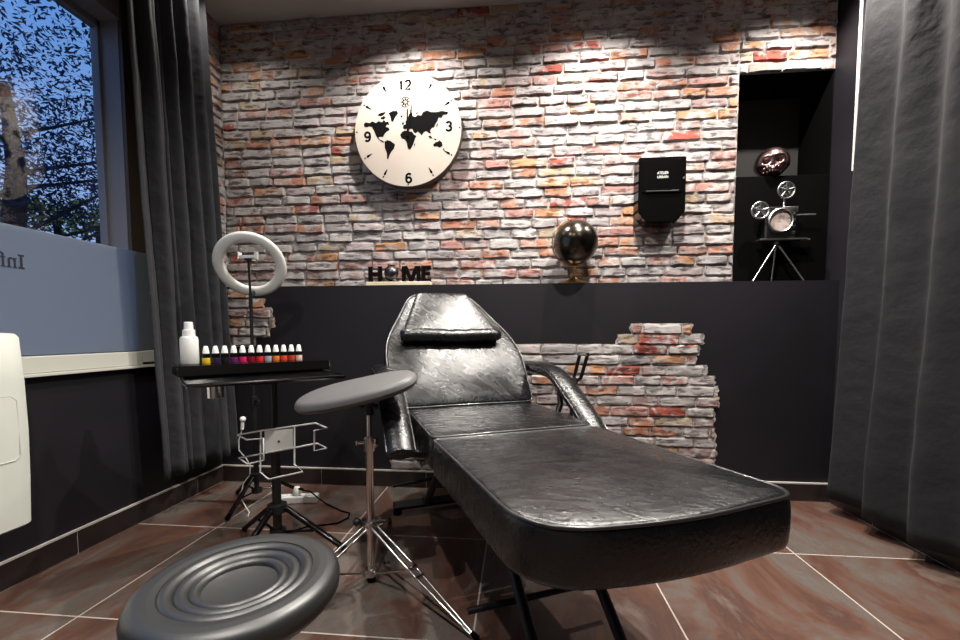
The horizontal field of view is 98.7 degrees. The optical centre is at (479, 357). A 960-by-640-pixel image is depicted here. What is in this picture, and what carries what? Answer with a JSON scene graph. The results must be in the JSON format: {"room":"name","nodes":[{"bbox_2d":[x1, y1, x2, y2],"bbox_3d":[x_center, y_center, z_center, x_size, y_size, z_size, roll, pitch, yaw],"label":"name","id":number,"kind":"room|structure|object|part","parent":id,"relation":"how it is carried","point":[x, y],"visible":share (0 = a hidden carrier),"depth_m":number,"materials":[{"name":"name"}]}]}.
{"room":"service shop","nodes":[
{"label":"service shop","id":0,"kind":"room"},
{"bbox_2d":[0,0,227,561],"bbox_3d":[-1.716,-0.479,0.483,0.150,2.600,4.100,0,3,5],"label":"wall","id":1,"kind":"structure","parent":0,"point":[95,438],"depth_m":1.72,"materials":[{"name":"grey paint"}]},
{"bbox_2d":[0,333,30,534],"bbox_3d":[-1.557,0.256,1.006,0.126,0.633,0.685,0,3,5],"label":"radiator","id":2,"kind":"object","parent":1,"relation":"attached to","point":[15,485],"visible":1,"depth_m":1.30,"materials":[{"name":"white metal"}]},
{"bbox_2d":[0,0,154,377],"bbox_3d":[-1.680,-0.643,0.802,0.160,1.490,2.360,0,3,5],"label":"window","id":3,"kind":"structure","parent":1,"relation":"in","point":[60,295],"depth_m":1.60,"materials":[{"name":"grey glass"}]},
{"bbox_3d":[-1.623,-0.194,0.818,0.005,0.438,2.250,0,3,5],"label":"frosted panel","id":4,"kind":"part","parent":3,"relation":"part of","materials":[{"name":"white glass"}]},
{"bbox_3d":[-1.750,-0.675,0.721,0.035,1.415,2.190,0,3,5],"label":"frame","id":5,"kind":"part","parent":3,"relation":"part of","materials":[{"name":"grey paint"}]},
{"bbox_3d":[-1.645,0.064,0.840,0.090,0.075,2.360,0,3,5],"label":"sill","id":6,"kind":"part","parent":3,"relation":"part of","materials":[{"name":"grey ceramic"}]},
{"bbox_2d":[0,464,223,592],"bbox_3d":[-1.665,0.777,0.451,0.010,0.097,3.900,0,3,5],"label":"baseboard","id":7,"kind":"structure","parent":1,"relation":"attached to","point":[23,566],"depth_m":1.66,"materials":[{"name":"tile"}]},
{"bbox_2d":[118,0,144,350],"bbox_3d":[-1.538,-0.935,1.822,0.016,1.805,0.064,0,3,5],"label":"trim","id":8,"kind":"structure","parent":1,"relation":"attached to","point":[136,240],"depth_m":1.80,"materials":[{"name":"brown"}]},
{"bbox_2d":[205,0,553,24],"bbox_3d":[-0.066,-1.817,0.403,3.775,0.080,4.600,0,3,5],"label":"ceiling","id":9,"kind":"structure","parent":0,"point":[224,12],"depth_m":2.21,"materials":[{"name":"grey paint"}]},
{"bbox_2d":[126,0,238,482],"bbox_3d":[-1.415,-0.649,1.986,0.091,2.406,0.569,0,3,5],"label":"window curtain","id":10,"kind":"object","parent":9,"relation":"hanging from","point":[168,39],"visible":0.88,"depth_m":1.94,"materials":[{"name":"grey fabric"}]},
{"bbox_2d":[826,0,959,558],"bbox_3d":[1.609,-0.552,1.244,0.094,2.512,1.334,0,3,5],"label":"curtain","id":11,"kind":"object","parent":9,"relation":"hanging from","point":[895,454],"visible":1,"depth_m":1.59,"materials":[{"name":"black fabric"}]},
{"bbox_2d":[0,481,959,639],"bbox_3d":[-0.066,0.849,0.558,3.775,0.060,4.600,0,3,5],"label":"floor","id":12,"kind":"structure","parent":0,"point":[837,576],"depth_m":1.39,"materials":[{"name":"brown tile"}]},
{"bbox_2d":[116,534,339,639],"bbox_3d":[-0.418,0.596,0.758,0.469,0.422,0.462,0,3,5],"label":"stool","id":13,"kind":"object","parent":12,"relation":"on","point":[266,586],"visible":1,"depth_m":0.69,"materials":[{"name":"black leather"}]},
{"bbox_2d":[212,231,294,520],"bbox_3d":[-1.121,0.067,2.004,0.340,1.330,0.351,0,3,-4],"label":"ring light","id":14,"kind":"object","parent":12,"relation":"on","point":[221,247],"visible":0.97,"depth_m":2.02,"materials":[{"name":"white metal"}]},
{"bbox_3d":[-1.138,0.661,1.957,0.022,0.142,0.186,0,3,7],"label":"leg","id":15,"kind":"part","parent":14,"relation":"part of","materials":[{"name":"black metal"}]},
{"bbox_3d":[-1.219,0.651,2.141,0.186,0.142,0.022,2,4,35],"label":"leg","id":16,"kind":"part","parent":14,"relation":"part of","materials":[{"name":"black metal"}]},
{"bbox_3d":[-1.037,0.650,2.152,0.186,0.142,0.022,-3,5,-43],"label":"leg","id":17,"kind":"part","parent":14,"relation":"part of","materials":[{"name":"black"}]},
{"bbox_2d":[179,369,346,550],"bbox_3d":[-0.826,0.410,1.590,0.510,0.694,0.524,-3,4,-38],"label":"tray stand","id":18,"kind":"object","parent":12,"relation":"on","point":[275,440],"visible":0.84,"depth_m":1.55,"materials":[{"name":"black metal"}]},
{"bbox_2d":[172,358,329,376],"bbox_3d":[-0.926,0.035,1.706,0.550,0.039,0.178,-3,4,-42],"label":"tray riser","id":19,"kind":"object","parent":18,"relation":"on","point":[200,369],"visible":0.98,"depth_m":1.61,"materials":[{"name":"black"}]},
{"bbox_2d":[179,322,199,364],"bbox_3d":[-1.101,-0.056,1.561,0.060,0.160,0.060,0,3,5],"label":"pump bottle","id":20,"kind":"object","parent":19,"relation":"on","point":[189,343],"visible":1,"depth_m":1.54,"materials":[{"name":"white plastic"}]},
{"bbox_2d":[202,346,210,363],"bbox_3d":[-1.063,-0.012,1.598,0.028,0.068,0.027,0,3,5],"label":"ink bottle","id":21,"kind":"object","parent":19,"relation":"on","point":[205,354],"visible":1,"depth_m":1.59,"materials":[{"name":"yellow plastic"}]},
{"bbox_2d":[211,346,219,362],"bbox_3d":[-1.039,-0.014,1.619,0.028,0.068,0.027,0,3,5],"label":"ink bottle","id":22,"kind":"object","parent":19,"relation":"on","point":[215,356],"visible":0.98,"depth_m":1.61,"materials":[{"name":"purple plastic"}]},
{"bbox_2d":[221,346,228,362],"bbox_3d":[-1.016,-0.015,1.640,0.028,0.068,0.027,0,3,5],"label":"ink bottle","id":23,"kind":"object","parent":19,"relation":"on","point":[224,353],"visible":0.99,"depth_m":1.63,"materials":[{"name":"black plastic"}]},
{"bbox_2d":[230,346,237,362],"bbox_3d":[-0.992,-0.016,1.661,0.028,0.068,0.027,0,3,5],"label":"ink bottle","id":24,"kind":"object","parent":19,"relation":"on","point":[233,354],"visible":1,"depth_m":1.65,"materials":[{"name":"purple plastic"}]},
{"bbox_2d":[239,345,246,361],"bbox_3d":[-0.969,-0.017,1.681,0.028,0.068,0.027,0,3,5],"label":"ink bottle","id":25,"kind":"object","parent":19,"relation":"on","point":[242,353],"visible":0.98,"depth_m":1.67,"materials":[{"name":"pink plastic"}]},
{"bbox_2d":[247,345,254,361],"bbox_3d":[-0.945,-0.018,1.702,0.028,0.068,0.027,0,3,5],"label":"ink bottle","id":26,"kind":"object","parent":19,"relation":"on","point":[251,355],"visible":1,"depth_m":1.69,"materials":[{"name":"red plastic"}]},
{"bbox_2d":[256,345,263,361],"bbox_3d":[-0.922,-0.020,1.723,0.028,0.068,0.027,0,3,5],"label":"ink bottle","id":27,"kind":"object","parent":19,"relation":"on","point":[259,355],"visible":1,"depth_m":1.71,"materials":[{"name":"red plastic"}]},
{"bbox_2d":[264,345,271,360],"bbox_3d":[-0.898,-0.021,1.744,0.028,0.068,0.027,0,3,5],"label":"ink bottle","id":28,"kind":"object","parent":19,"relation":"on","point":[267,354],"visible":0.98,"depth_m":1.74,"materials":[{"name":"grey plastic"}]},
{"bbox_2d":[272,345,279,360],"bbox_3d":[-0.875,-0.022,1.765,0.028,0.068,0.027,0,3,5],"label":"ink bottle","id":29,"kind":"object","parent":19,"relation":"on","point":[275,354],"visible":1,"depth_m":1.76,"materials":[{"name":"orange"}]},
{"bbox_2d":[280,345,286,360],"bbox_3d":[-0.851,-0.023,1.786,0.028,0.068,0.027,0,3,5],"label":"ink bottle","id":30,"kind":"object","parent":19,"relation":"on","point":[283,354],"visible":1,"depth_m":1.78,"materials":[{"name":"orange"}]},
{"bbox_2d":[288,345,294,359],"bbox_3d":[-0.828,-0.025,1.807,0.028,0.068,0.027,0,3,5],"label":"ink bottle","id":31,"kind":"object","parent":19,"relation":"on","point":[291,354],"visible":0.97,"depth_m":1.80,"materials":[{"name":"red"}]},
{"bbox_2d":[295,344,301,359],"bbox_3d":[-0.804,-0.026,1.828,0.028,0.068,0.027,0,3,5],"label":"ink bottle","id":32,"kind":"object","parent":19,"relation":"on","point":[298,353],"visible":1,"depth_m":1.82,"materials":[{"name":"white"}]},
{"bbox_3d":[-0.921,0.661,1.709,0.247,0.175,0.026,2,4,35],"label":"leg","id":33,"kind":"part","parent":18,"relation":"part of","materials":[{"name":"black"}]},
{"bbox_3d":[-0.831,0.675,1.473,0.026,0.175,0.247,1,3,13],"label":"leg","id":34,"kind":"part","parent":18,"relation":"part of","materials":[{"name":"black metal"}]},
{"bbox_2d":[179,369,345,388],"bbox_3d":[-0.839,0.069,1.586,0.654,0.014,0.651,0,3,5],"label":"tray","id":35,"kind":"object","parent":18,"relation":"on","point":[214,381],"depth_m":1.48,"materials":[{"name":"grey metal"}]},
{"bbox_3d":[-0.754,0.310,1.545,0.110,0.094,0.003,0,3,5],"label":"rack plate","id":36,"kind":"part","parent":18,"relation":"part of","materials":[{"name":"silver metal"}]},
{"bbox_3d":[-0.644,0.666,1.613,0.247,0.175,0.026,0,3,3],"label":"leg","id":37,"kind":"part","parent":18,"relation":"part of","materials":[{"name":"black metal"}]},
{"bbox_2d":[281,493,318,503],"bbox_3d":[-0.927,0.710,2.083,0.210,0.039,0.052,0,3,-7],"label":"power strip","id":38,"kind":"object","parent":12,"relation":"on","point":[304,497],"visible":0.67,"depth_m":2.06,"materials":[{"name":"white plastic"}]},
{"bbox_2d":[285,486,349,533],"bbox_3d":[-0.762,0.696,1.964,0.269,0.082,0.373,-1,4,-19],"label":"power cord","id":39,"kind":"object","parent":12,"relation":"on","point":[297,490],"visible":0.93,"depth_m":2.05,"materials":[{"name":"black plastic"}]},
{"bbox_2d":[294,370,479,639],"bbox_3d":[-0.307,0.405,1.427,0.667,0.725,0.840,0,3,5],"label":"stand","id":40,"kind":"object","parent":12,"relation":"on","point":[362,392],"visible":0.95,"depth_m":1.34,"materials":[{"name":"grey metal"}]},
{"bbox_2d":[371,293,790,639],"bbox_3d":[0.087,0.240,1.435,0.826,1.054,1.567,-1,4,-19],"label":"chair","id":41,"kind":"object","parent":12,"relation":"on","point":[567,503],"visible":0.98,"depth_m":0.93,"materials":[{"name":"black leather"}]},
{"bbox_3d":[-0.352,0.172,1.586,0.095,0.265,0.686,-1,4,-19],"label":"armrest","id":42,"kind":"part","parent":41,"relation":"part of","materials":[{"name":"black leather"}]},
{"bbox_3d":[-0.181,0.531,1.890,0.436,0.085,0.035,-1,3,-14],"label":"release rod","id":43,"kind":"part","parent":41,"relation":"part of","materials":[{"name":"black metal"}]},
{"bbox_3d":[-0.187,0.518,1.816,0.034,0.387,0.369,-1,4,-23],"label":"leg","id":44,"kind":"part","parent":41,"relation":"part of","materials":[{"name":"black metal"}]},
{"bbox_3d":[-0.125,-0.036,1.958,0.657,0.542,0.411,-1,4,-19],"label":"backrest","id":45,"kind":"part","parent":41,"relation":"part of","materials":[{"name":"black leather"}]},
{"bbox_3d":[0.042,0.270,1.573,0.574,0.118,0.500,-1,4,-19],"label":"seat","id":46,"kind":"part","parent":41,"relation":"part of","materials":[{"name":"black leather"}]},
{"bbox_3d":[0.086,0.559,1.105,0.030,0.386,0.419,-1,4,-19],"label":"leg","id":47,"kind":"part","parent":41,"relation":"part of","materials":[{"name":"black metal"}]},
{"bbox_3d":[0.330,0.158,1.819,0.095,0.265,0.686,-1,4,-19],"label":"armrest","id":48,"kind":"part","parent":41,"relation":"part of","materials":[{"name":"black leather"}]},
{"bbox_3d":[0.351,0.157,1.711,0.168,0.343,0.107,0,3,-7],"label":"recline lever","id":49,"kind":"part","parent":41,"relation":"part of","materials":[{"name":"black metal"}]},
{"bbox_3d":[0.304,0.555,1.180,0.030,0.386,0.419,-1,4,-19],"label":"leg","id":50,"kind":"part","parent":41,"relation":"part of","materials":[{"name":"black metal"}]},
{"bbox_2d":[220,0,741,285],"bbox_3d":[-0.224,-1.117,2.290,3.121,1.535,0.079,0,3,5],"label":"wall","id":51,"kind":"structure","parent":0,"point":[558,102],"depth_m":2.23,"materials":[{"name":"brick"}]},
{"bbox_2d":[355,73,462,189],"bbox_3d":[-0.387,-1.227,2.235,0.587,0.596,0.056,0,3,5],"label":"wall clock","id":52,"kind":"object","parent":51,"relation":"attached to","point":[409,127],"visible":1,"depth_m":2.21,"materials":[{"name":"white"}]},
{"bbox_2d":[633,156,686,226],"bbox_3d":[0.920,-0.850,2.116,0.230,0.323,0.102,0,3,5],"label":"mailbox","id":53,"kind":"object","parent":51,"relation":"attached to","point":[659,182],"visible":1,"depth_m":2.07,"materials":[{"name":"black metal"}]},
{"bbox_3d":[0.916,-0.915,2.067,0.196,0.163,0.004,0,3,5],"label":"box door","id":54,"kind":"part","parent":53,"relation":"part of","materials":[{"name":"black metal"}]},
{"bbox_2d":[732,68,834,280],"bbox_3d":[1.564,-0.929,2.239,0.454,1.062,0.263,0,3,5],"label":"wall niche","id":55,"kind":"object","parent":51,"relation":"attached to","point":[792,111],"visible":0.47,"depth_m":2.14,"materials":[{"name":"black"}]},
{"bbox_3d":[1.575,-0.936,2.365,0.454,1.062,0.010,0,3,5],"label":"panel","id":56,"kind":"part","parent":55,"relation":"part of","materials":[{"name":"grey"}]},
{"bbox_2d":[753,147,790,175],"bbox_3d":[1.521,-1.014,2.150,0.158,0.153,0.175,2,4,29],"label":"ornament","id":57,"kind":"object","parent":55,"relation":"on","point":[774,161],"visible":0.82,"depth_m":2.10,"materials":[{"name":"orange metal"}]},
{"bbox_3d":[1.564,-1.454,2.211,0.454,0.008,0.259,0,3,5],"label":"panel","id":58,"kind":"part","parent":55,"relation":"part of","materials":[{"name":"black"}]},
{"bbox_3d":[1.787,-1.194,2.202,0.005,0.507,0.245,0,3,5],"label":"panel","id":59,"kind":"part","parent":55,"relation":"part of","materials":[{"name":"black"}]},
{"bbox_2d":[222,280,839,482],"bbox_3d":[0.146,0.160,2.282,3.375,1.115,0.174,0,3,5],"label":"wall","id":60,"kind":"structure","parent":0,"point":[738,376],"depth_m":2.13,"materials":[{"name":"grey paint"}]},
{"bbox_2d":[366,264,431,284],"bbox_3d":[-0.446,-0.460,2.273,0.360,0.122,0.072,0,3,5],"label":"home sign","id":61,"kind":"object","parent":60,"relation":"on","point":[391,272],"visible":0.98,"depth_m":2.26,"materials":[{"name":"black wood"}]},
{"bbox_3d":[-0.486,-0.470,2.276,0.072,0.072,0.072,0,3,5],"label":"letter globe","id":62,"kind":"part","parent":61,"relation":"part of","materials":[{"name":"grey metal"}]},
{"bbox_2d":[223,464,827,501],"bbox_3d":[0.139,0.673,2.234,3.253,0.097,0.010,0,3,5],"label":"baseboard","id":63,"kind":"structure","parent":60,"relation":"attached to","point":[799,491],"depth_m":2.31,"materials":[{"name":"tile"}]},
{"bbox_2d":[552,219,597,282],"bbox_3d":[0.491,-0.552,2.119,0.224,0.326,0.224,2,4,32],"label":"desk globe","id":64,"kind":"object","parent":60,"relation":"on","point":[575,243],"visible":0.97,"depth_m":2.04,"materials":[{"name":"grey metal"}]},
{"bbox_3d":[0.452,-0.569,2.154,0.160,0.296,0.074,0,3,5],"label":"meridian arm","id":65,"kind":"part","parent":64,"relation":"part of","materials":[{"name":"gold metal"}]},
{"bbox_3d":[0.497,-0.414,2.189,0.168,0.040,0.084,0,3,5],"label":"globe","id":66,"kind":"part","parent":64,"relation":"part of","materials":[{"name":"gold metal"}]},
{"bbox_2d":[751,181,815,280],"bbox_3d":[1.522,-0.634,2.079,0.313,0.497,0.072,0,3,5],"label":"ornament","id":67,"kind":"object","parent":60,"relation":"on","point":[778,223],"visible":0.99,"depth_m":2.06,"materials":[{"name":"grey metal"}]},
{"bbox_3d":[1.438,-0.479,2.085,0.120,0.185,0.011,0,3,-3],"label":"leg","id":68,"kind":"part","parent":67,"relation":"part of","materials":[{"name":"silver metal"}]},
{"bbox_3d":[1.502,-0.480,2.109,0.011,0.182,0.033,0,3,5],"label":"leg","id":69,"kind":"part","parent":67,"relation":"part of","materials":[{"name":"silver metal"}]},
{"bbox_3d":[1.500,-0.785,2.068,0.180,0.107,0.021,0,3,5],"label":"reel arm","id":70,"kind":"part","parent":67,"relation":"part of","materials":[{"name":"grey metal"}]},
{"bbox_3d":[1.565,-0.478,2.074,0.127,0.186,0.011,1,3,13],"label":"leg","id":71,"kind":"part","parent":67,"relation":"part of","materials":[{"name":"silver metal"}]},
{"bbox_2d":[739,0,837,73],"bbox_3d":[1.602,-1.660,2.091,0.560,0.429,0.076,0,3,5],"label":"brick wall","id":72,"kind":"structure","parent":0,"point":[776,35],"depth_m":2.07,"materials":[{"name":"brick"}]},
{"bbox_2d":[824,0,865,433],"bbox_3d":[1.664,-0.469,0.322,0.100,2.600,4.400,0,3,5],"label":"wall","id":73,"kind":"structure","parent":0,"point":[841,175],"depth_m":2.02,"materials":[{"name":"grey paint"}]},
{"bbox_2d":[851,0,863,170],"bbox_3d":[1.763,-1.374,1.918,0.006,0.980,0.012,0,3,5],"label":"trim","id":74,"kind":"structure","parent":73,"relation":"attached to","point":[861,1],"depth_m":1.92,"materials":[{"name":"white plastic"}]},
{"bbox_2d":[828,498,959,572],"bbox_3d":[1.586,0.794,0.151,0.010,0.097,3.900,0,3,5],"label":"baseboard","id":75,"kind":"structure","parent":73,"relation":"attached to","point":[953,563],"depth_m":1.69,"materials":[{"name":"tile"}]},
{"label":"outside","id":76,"kind":"structure","parent":0,"visible":0},
{"bbox_3d":[-19.968,1.007,11.963,38.050,0.100,60.000,0,3,5],"label":"ground","id":77,"kind":"structure","parent":76,"visible":0},
{"bbox_2d":[0,0,100,242],"bbox_3d":[-6.652,-1.828,6.102,5.533,6.250,5.553,0,3,5],"label":"street tree","id":78,"kind":"object","parent":77,"relation":"on","point":[15,190],"visible":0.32,"depth_m":5.85,"materials":[{"name":"black plant"}]},
{"bbox_2d":[0,182,100,243],"bbox_3d":[-8.797,-1.093,8.125,1.834,4.542,10.881,3,5,44],"label":"hedge","id":79,"kind":"object","parent":77,"relation":"on","point":[62,218],"visible":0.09,"depth_m":8.21,"materials":[{"name":"green plant"}]},
{"bbox_3d":[-8.728,-0.775,8.150,0.190,3.903,9.375,3,5,44],"label":"stem","id":80,"kind":"part","parent":79,"relation":"part of","materials":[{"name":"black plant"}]}
]}

